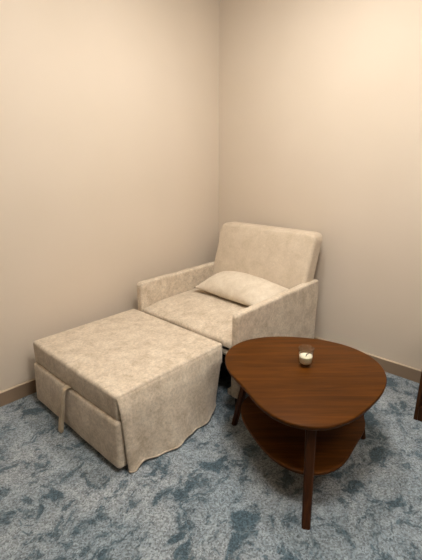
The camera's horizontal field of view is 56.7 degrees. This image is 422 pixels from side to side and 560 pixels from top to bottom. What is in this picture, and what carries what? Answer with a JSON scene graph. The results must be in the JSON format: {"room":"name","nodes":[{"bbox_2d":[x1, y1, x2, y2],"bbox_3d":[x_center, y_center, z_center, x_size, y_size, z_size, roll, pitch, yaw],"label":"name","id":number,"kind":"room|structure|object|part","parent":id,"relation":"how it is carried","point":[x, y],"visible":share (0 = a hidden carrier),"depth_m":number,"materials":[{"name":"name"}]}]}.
{"room":"living room","nodes":[
{"label":"living room","id":0,"kind":"room"},
{"bbox_2d":[0,0,219,391],"bbox_3d":[-1.395,-0.508,2.029,0.120,2.700,4.440,15,22,40],"label":"wall","id":1,"kind":"structure","parent":0,"point":[109,109],"depth_m":2.58,"materials":[{"name":"paint"}]},
{"bbox_2d":[0,378,36,406],"bbox_3d":[-1.344,0.751,2.365,0.011,0.094,4.200,15,22,40],"label":"baseboard","id":2,"kind":"structure","parent":1,"relation":"attached to","point":[12,394],"depth_m":2.48,"materials":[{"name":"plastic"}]},
{"bbox_2d":[0,362,421,559],"bbox_3d":[0.125,1.233,1.100,4.240,0.100,4.440,15,22,40],"label":"floor","id":3,"kind":"structure","parent":0,"point":[218,495],"depth_m":1.76,"materials":[{"name":"carpet"}]},
{"bbox_2d":[33,309,221,472],"bbox_3d":[-0.494,0.582,2.341,0.968,0.427,0.824,15,22,40],"label":"ottoman","id":4,"kind":"object","parent":3,"relation":"on","point":[134,384],"visible":1,"depth_m":2.10,"materials":[{"name":"beige fabric"}]},
{"bbox_3d":[-0.745,0.702,2.152,0.888,0.267,0.082,15,22,40],"label":"panel","id":5,"kind":"part","parent":4,"relation":"part of","materials":[{"name":"beige fabric"}]},
{"bbox_2d":[33,309,221,420],"bbox_3d":[-0.505,0.433,2.351,0.872,0.147,0.760,15,22,40],"label":"cushion","id":6,"kind":"object","parent":4,"relation":"on","point":[111,364],"depth_m":2.17,"materials":[{"name":"beige fabric"}]},
{"bbox_2d":[137,222,321,405],"bbox_3d":[0.151,0.135,2.897,0.956,0.957,1.013,15,22,40],"label":"armchair","id":7,"kind":"object","parent":3,"relation":"on","point":[287,258],"visible":0.75,"depth_m":2.82,"materials":[{"name":"beige fabric"}]},
{"bbox_3d":[-0.203,0.180,3.199,0.061,0.548,0.941,15,22,40],"label":"armrest","id":8,"kind":"part","parent":7,"relation":"part of","materials":[{"name":"beige fabric"}]},
{"bbox_2d":[144,288,248,354],"bbox_3d":[0.091,0.231,2.857,0.847,0.147,0.821,15,22,40],"label":"seat cushion","id":9,"kind":"object","parent":7,"relation":"on","point":[201,312],"depth_m":2.71,"materials":[{"name":"beige fabric"}]},
{"bbox_2d":[194,271,288,305],"bbox_3d":[0.223,0.045,2.909,0.327,0.179,0.710,-15,23,-41],"label":"throw pillow","id":10,"kind":"object","parent":7,"relation":"on","point":[239,287],"visible":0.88,"depth_m":2.79,"materials":[{"name":"fabric"}]},
{"bbox_3d":[0.394,-0.112,3.088,0.884,0.597,0.308,15,22,40],"label":"backrest","id":11,"kind":"part","parent":7,"relation":"part of","materials":[{"name":"fabric"}]},
{"bbox_3d":[0.456,0.354,2.619,0.060,0.548,0.941,15,22,40],"label":"armrest","id":12,"kind":"part","parent":7,"relation":"part of","materials":[{"name":"beige fabric"}]},
{"bbox_2d":[225,337,386,529],"bbox_3d":[0.432,0.660,2.022,0.790,0.460,0.813,15,22,40],"label":"coffee table","id":13,"kind":"object","parent":3,"relation":"on","point":[309,420],"visible":1,"depth_m":1.82,"materials":[{"name":"brown wood"}]},
{"bbox_3d":[0.176,0.630,2.163,0.131,0.437,0.043,13,21,36],"label":"leg","id":14,"kind":"part","parent":13,"relation":"part of","materials":[{"name":"brown wood"}]},
{"bbox_2d":[241,396,364,475],"bbox_3d":[0.438,0.706,1.975,0.611,0.018,0.640,15,22,40],"label":"shelf","id":15,"kind":"object","parent":13,"relation":"attached to","point":[284,444],"depth_m":1.81,"materials":[{"name":"brown wood"}]},
{"bbox_2d":[298,344,313,367],"bbox_3d":[0.477,0.385,1.966,0.076,0.098,0.076,15,22,40],"label":"candle","id":16,"kind":"object","parent":13,"relation":"on","point":[303,358],"visible":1,"depth_m":1.95,"materials":[{"name":"wax"}]},
{"bbox_3d":[0.401,0.799,1.604,0.043,0.437,0.131,3,17,9],"label":"leg","id":17,"kind":"part","parent":13,"relation":"part of","materials":[{"name":"brown wood"}]},
{"bbox_2d":[413,372,421,421],"bbox_3d":[1.516,0.551,2.199,0.503,0.560,0.436,15,22,40],"label":"base cabinet","id":18,"kind":"object","parent":3,"relation":"on","point":[418,408],"visible":1,"depth_m":2.26,"materials":[{"name":"brown wood"}]},
{"bbox_2d":[219,0,421,369],"bbox_3d":[1.583,-0.572,2.214,4.000,2.700,0.120,15,22,40],"label":"wall","id":19,"kind":"structure","parent":0,"point":[320,101],"depth_m":2.74,"materials":[{"name":"paint"}]},
{"bbox_2d":[314,336,421,382],"bbox_3d":[1.542,0.689,2.546,4.000,0.094,0.011,15,22,40],"label":"baseboard","id":20,"kind":"structure","parent":19,"relation":"attached to","point":[404,371],"depth_m":2.74,"materials":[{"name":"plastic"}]}
]}

